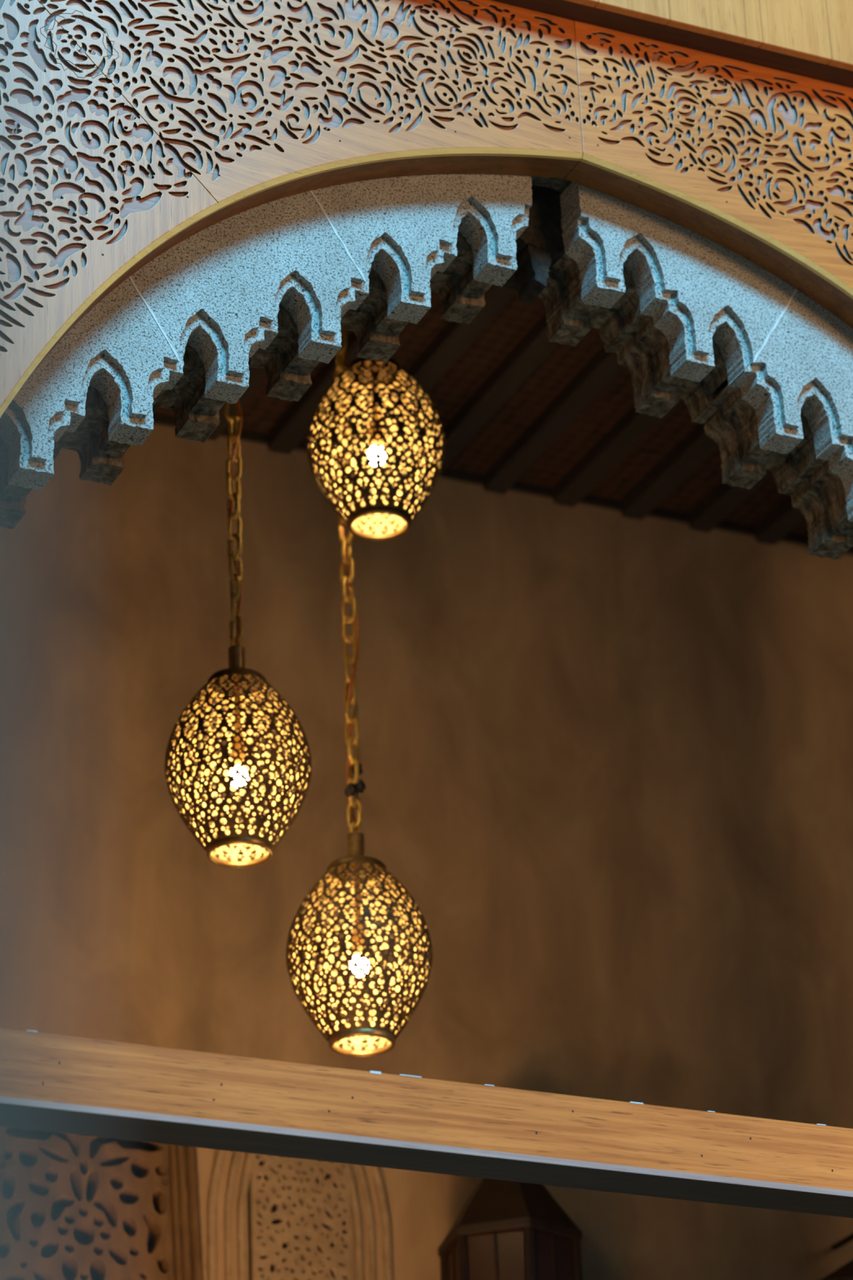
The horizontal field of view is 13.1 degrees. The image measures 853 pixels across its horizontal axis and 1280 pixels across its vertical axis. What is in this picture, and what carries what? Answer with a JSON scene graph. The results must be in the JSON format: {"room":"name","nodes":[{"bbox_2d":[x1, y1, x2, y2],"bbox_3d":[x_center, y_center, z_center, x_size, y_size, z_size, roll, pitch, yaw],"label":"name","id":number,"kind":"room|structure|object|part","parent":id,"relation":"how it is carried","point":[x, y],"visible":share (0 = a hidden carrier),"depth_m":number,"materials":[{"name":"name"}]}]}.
{"room":"moroccan courtyard","nodes":[
{"label":"moroccan courtyard","id":0,"kind":"room"},
{"bbox_2d":[0,591,35,1279],"bbox_3d":[-0.219,0.323,0.632,0.353,3.200,1.838,-3,-26,1],"label":"pillar","id":1,"kind":"structure","parent":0,"point":[16,1233],"depth_m":0.53,"materials":[{"name":"grey paint"}]},
{"bbox_2d":[0,423,852,1279],"bbox_3d":[-0.149,2.307,8.788,5.400,6.900,0.150,10,-29,-23],"label":"wall","id":2,"kind":"structure","parent":0,"point":[606,755],"depth_m":9.78,"materials":[{"name":"paint"}]},
{"bbox_2d":[27,1128,205,1279],"bbox_3d":[-0.819,1.500,8.728,0.674,0.791,0.069,10,-29,-23],"label":"panel","id":3,"kind":"object","parent":2,"relation":"attached to","point":[104,1208],"visible":0.74,"depth_m":8.82,"materials":[{"name":"brown wood"}]},
{"bbox_3d":[-0.615,1.528,8.800,0.062,0.791,0.030,10,-29,-23],"label":"moulding","id":4,"kind":"part","parent":3,"relation":"part of","materials":[{"name":"brown wood"}]},
{"bbox_3d":[-0.591,1.532,8.810,0.050,0.791,0.019,10,-29,-23],"label":"moulding","id":5,"kind":"part","parent":3,"relation":"part of","materials":[{"name":"brown wood"}]},
{"bbox_3d":[-0.571,1.535,8.819,0.054,0.791,0.023,10,-29,-23],"label":"moulding","id":6,"kind":"part","parent":3,"relation":"part of","materials":[{"name":"brown wood"}]},
{"bbox_3d":[-0.548,1.539,8.829,0.058,0.791,0.027,10,-29,-23],"label":"moulding","id":7,"kind":"part","parent":3,"relation":"part of","materials":[{"name":"brown wood"}]},
{"bbox_2d":[207,1149,393,1279],"bbox_3d":[-0.302,1.564,8.992,0.488,0.803,0.025,10,-29,-23],"label":"panel","id":8,"kind":"object","parent":2,"relation":"attached to","point":[300,1209],"visible":0.8,"depth_m":9.05,"materials":[{"name":"brown wood"}]},
{"bbox_3d":[-0.492,1.532,8.913,0.073,0.803,0.023,10,-29,-23],"label":"moulding","id":9,"kind":"part","parent":8,"relation":"part of","materials":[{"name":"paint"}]},
{"bbox_3d":[-0.454,1.539,8.929,0.067,0.802,0.017,10,-29,-23],"label":"moulding","id":10,"kind":"part","parent":8,"relation":"part of","materials":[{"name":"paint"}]},
{"bbox_3d":[-0.422,1.544,8.942,0.071,0.803,0.021,10,-29,-23],"label":"moulding","id":11,"kind":"part","parent":8,"relation":"part of","materials":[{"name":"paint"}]},
{"bbox_3d":[-0.184,1.584,9.043,0.071,0.803,0.021,10,-29,-23],"label":"moulding","id":12,"kind":"part","parent":8,"relation":"part of","materials":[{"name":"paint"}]},
{"bbox_3d":[-0.152,1.590,9.056,0.067,0.802,0.017,10,-29,-23],"label":"moulding","id":13,"kind":"part","parent":8,"relation":"part of","materials":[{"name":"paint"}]},
{"bbox_3d":[-0.114,1.596,9.072,0.073,0.803,0.023,10,-29,-23],"label":"moulding","id":14,"kind":"part","parent":8,"relation":"part of","materials":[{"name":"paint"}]},
{"bbox_2d":[437,1177,582,1279],"bbox_3d":[0.211,1.533,8.961,0.360,0.683,0.369,-9,-27,13],"label":"lantern","id":15,"kind":"object","parent":2,"relation":"attached to","point":[504,1230],"visible":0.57,"depth_m":8.85,"materials":[{"name":"wood"}]},
{"bbox_3d":[0.051,1.646,8.924,0.026,0.360,0.022,10,-29,-23],"label":"corner post","id":16,"kind":"part","parent":15,"relation":"part of","materials":[{"name":"wood"}]},
{"bbox_3d":[0.073,1.610,8.854,0.004,0.360,0.136,5,-27,-14],"label":"pane","id":17,"kind":"part","parent":15,"relation":"part of","materials":[{"name":"red glass"}]},
{"bbox_3d":[0.091,1.574,8.783,0.026,0.360,0.022,10,-29,-23],"label":"corner post","id":18,"kind":"part","parent":15,"relation":"part of","materials":[{"name":"wood"}]},
{"bbox_3d":[0.171,1.562,8.766,0.107,0.360,0.090,10,-29,-23],"label":"pane","id":19,"kind":"part","parent":15,"relation":"part of","materials":[{"name":"red glass"}]},
{"bbox_3d":[0.249,1.549,8.746,0.026,0.360,0.022,10,-29,-23],"label":"corner post","id":20,"kind":"part","parent":15,"relation":"part of","materials":[{"name":"wood"}]},
{"bbox_3d":[0.306,1.573,8.800,0.136,0.360,0.004,22,-35,-40],"label":"pane","id":21,"kind":"part","parent":15,"relation":"part of","materials":[{"name":"red glass"}]},
{"bbox_3d":[0.366,1.596,8.851,0.026,0.360,0.022,10,-29,-23],"label":"corner post","id":22,"kind":"part","parent":15,"relation":"part of","materials":[{"name":"wood"}]},
{"bbox_2d":[821,1259,852,1279],"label":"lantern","id":23,"kind":"object","parent":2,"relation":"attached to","point":[844,1272],"depth_m":9.04,"materials":[{"name":"wood"}]},
{"bbox_2d":[831,1233,852,1250],"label":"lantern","id":24,"kind":"object","parent":2,"relation":"attached to","point":[849,1238],"depth_m":9.63,"materials":[{"name":"metal"}]},
{"bbox_2d":[152,284,852,554],"bbox_3d":[0.189,-0.974,9.295,5.100,0.150,2.060,10,-29,-23],"label":"ceiling","id":25,"kind":"structure","parent":0,"point":[519,410],"depth_m":9.99,"materials":[{"name":"brown wood"}]},
{"bbox_2d":[164,400,311,868],"bbox_3d":[-0.444,-0.328,8.551,0.327,1.794,0.327,-1,-26,-2],"label":"pendant lantern","id":26,"kind":"object","parent":25,"relation":"hanging from","point":[237,685],"visible":0.99,"depth_m":8.18,"materials":[{"name":"gold metal"}]},
{"bbox_2d":[227,644,244,676],"bbox_3d":[-0.429,0.046,8.365,0.040,0.067,0.040,20,-34,-37],"label":"socket","id":27,"kind":"object","parent":26,"relation":"attached to","point":[236,653],"depth_m":8.35,"materials":[{"name":"gold metal"}]},
{"bbox_3d":[-0.419,0.283,8.247,0.327,0.411,0.327,20,-34,-37],"label":"lamp shade","id":28,"kind":"part","parent":26,"relation":"part of","materials":[{"name":"gold metal"}]},
{"bbox_3d":[-0.418,0.304,8.236,0.044,0.050,0.044,20,-34,-37],"label":"bulb","id":29,"kind":"part","parent":26,"relation":"part of","materials":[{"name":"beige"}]},
{"bbox_2d":[285,329,432,1057],"bbox_3d":[-0.183,-0.047,8.736,0.331,2.131,0.331,11,-29,-25],"label":"pendant lantern","id":30,"kind":"object","parent":25,"relation":"hanging from","point":[357,872],"visible":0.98,"depth_m":8.31,"materials":[{"name":"gold metal"}]},
{"bbox_2d":[346,831,364,856],"bbox_3d":[-0.162,0.473,8.477,0.040,0.068,0.040,17,-32,-34],"label":"socket","id":31,"kind":"object","parent":30,"relation":"attached to","point":[355,839],"depth_m":8.47,"materials":[{"name":"gold metal"}]},
{"bbox_3d":[-0.152,0.713,8.358,0.331,0.416,0.331,17,-32,-34],"label":"lamp shade","id":32,"kind":"part","parent":30,"relation":"part of","materials":[{"name":"gold metal"}]},
{"bbox_3d":[-0.151,0.734,8.348,0.045,0.051,0.045,17,-32,-34],"label":"bulb","id":33,"kind":"part","parent":30,"relation":"part of","materials":[{"name":"beige glass"}]},
{"bbox_2d":[306,357,445,541],"bbox_3d":[-0.128,-0.690,8.838,0.326,0.954,0.326,-16,-29,25],"label":"pendant lantern","id":34,"kind":"object","parent":25,"relation":"hanging from","point":[363,375],"visible":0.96,"depth_m":8.63,"materials":[{"name":"gold metal"}]},
{"bbox_3d":[-0.117,-0.433,8.710,0.044,0.050,0.044,13,-30,-29],"label":"bulb","id":35,"kind":"part","parent":34,"relation":"part of","materials":[{"name":"beige glass"}]},
{"bbox_3d":[-0.232,-0.510,10.106,5.100,0.028,0.012,10,-29,-23],"label":"wall cornice","id":36,"kind":"part","parent":25,"relation":"part of","materials":[{"name":"brown wood"}]},
{"bbox_2d":[492,0,852,192],"bbox_3d":[0.338,1.133,6.804,5.200,7.200,0.326,10,-29,-23],"label":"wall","id":37,"kind":"structure","parent":0,"point":[559,184],"depth_m":7.83,"materials":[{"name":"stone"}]},
{"bbox_2d":[0,0,852,417],"bbox_3d":[0.329,-0.465,7.463,2.904,1.848,0.090,10,-29,-23],"label":"surround","id":38,"kind":"object","parent":37,"relation":"attached to","point":[130,130],"visible":1,"depth_m":7.50,"materials":[{"name":"brown wood"}]},
{"bbox_3d":[-0.683,-0.714,7.026,0.619,1.680,0.007,10,-29,-23],"label":"fretwork panel","id":39,"kind":"part","parent":38,"relation":"part of","materials":[{"name":"brown wood"}]},
{"bbox_3d":[-0.310,-0.442,7.080,1.450,1.512,0.016,10,-29,-23],"label":"edge moulding","id":40,"kind":"part","parent":38,"relation":"part of","materials":[{"name":"beige wood"}]},
{"bbox_3d":[-0.332,-1.129,7.420,1.440,0.649,0.007,10,-29,-23],"label":"fretwork panel","id":41,"kind":"part","parent":38,"relation":"part of","materials":[{"name":"brown wood"}]},
{"bbox_3d":[0.979,-0.908,7.974,1.440,0.649,0.007,10,-29,-23],"label":"fretwork panel","id":42,"kind":"part","parent":38,"relation":"part of","materials":[{"name":"brown wood"}]},
{"bbox_3d":[1.010,-0.219,7.638,1.450,1.512,0.016,10,-29,-23],"label":"edge moulding","id":43,"kind":"part","parent":38,"relation":"part of","materials":[{"name":"beige wood"}]},
{"bbox_2d":[0,173,852,559],"bbox_3d":[0.325,1.705,6.551,2.920,5.953,0.255,10,-29,-23],"label":"stone arch","id":44,"kind":"object","parent":37,"relation":"attached to","point":[766,369],"visible":0.89,"depth_m":7.61,"materials":[{"name":"stone"}]},
{"bbox_2d":[0,408,154,528],"bbox_3d":[-0.750,-0.446,7.221,0.442,0.502,0.075,10,-29,-23],"label":"pendant","id":45,"kind":"object","parent":44,"relation":"attached to","point":[104,465],"depth_m":7.19,"materials":[{"name":"stone"}]},
{"bbox_2d":[152,348,311,442],"bbox_3d":[-0.438,-0.640,7.480,0.536,0.516,0.075,10,-29,-23],"label":"pendant","id":46,"kind":"object","parent":44,"relation":"attached to","point":[286,381],"depth_m":7.39,"materials":[{"name":"stone"}]},
{"bbox_2d":[340,271,485,363],"bbox_3d":[-0.097,-0.769,7.721,0.519,0.396,0.075,10,-29,-23],"label":"pendant","id":47,"kind":"object","parent":44,"relation":"attached to","point":[375,341],"depth_m":7.66,"materials":[{"name":"stone"}]},
{"bbox_2d":[537,271,723,422],"bbox_3d":[0.474,-0.673,7.963,0.522,0.398,0.075,10,-29,-23],"label":"pendant","id":48,"kind":"object","parent":44,"relation":"attached to","point":[636,353],"depth_m":7.88,"materials":[{"name":"stone"}]},
{"bbox_2d":[692,379,852,559],"bbox_3d":[0.830,-0.425,8.016,0.538,0.516,0.075,10,-29,-23],"label":"pendant","id":49,"kind":"object","parent":44,"relation":"attached to","point":[725,425],"depth_m":7.91,"materials":[{"name":"stone"}]},
{"bbox_2d":[22,1030,852,1217],"bbox_3d":[0.381,0.930,6.783,2.940,0.134,0.117,10,-29,-23],"label":"cross beam","id":50,"kind":"structure","parent":37,"relation":"attached to","point":[74,1085],"depth_m":6.58,"materials":[{"name":"brown wood"}]},
{"bbox_2d":[493,0,852,88],"bbox_3d":[0.269,-1.670,7.955,3.300,0.750,0.076,10,-29,-23],"label":"fascia","id":51,"kind":"object","parent":37,"relation":"attached to","point":[811,38],"visible":1,"depth_m":7.95,"materials":[{"name":"brown wood"}]}
]}

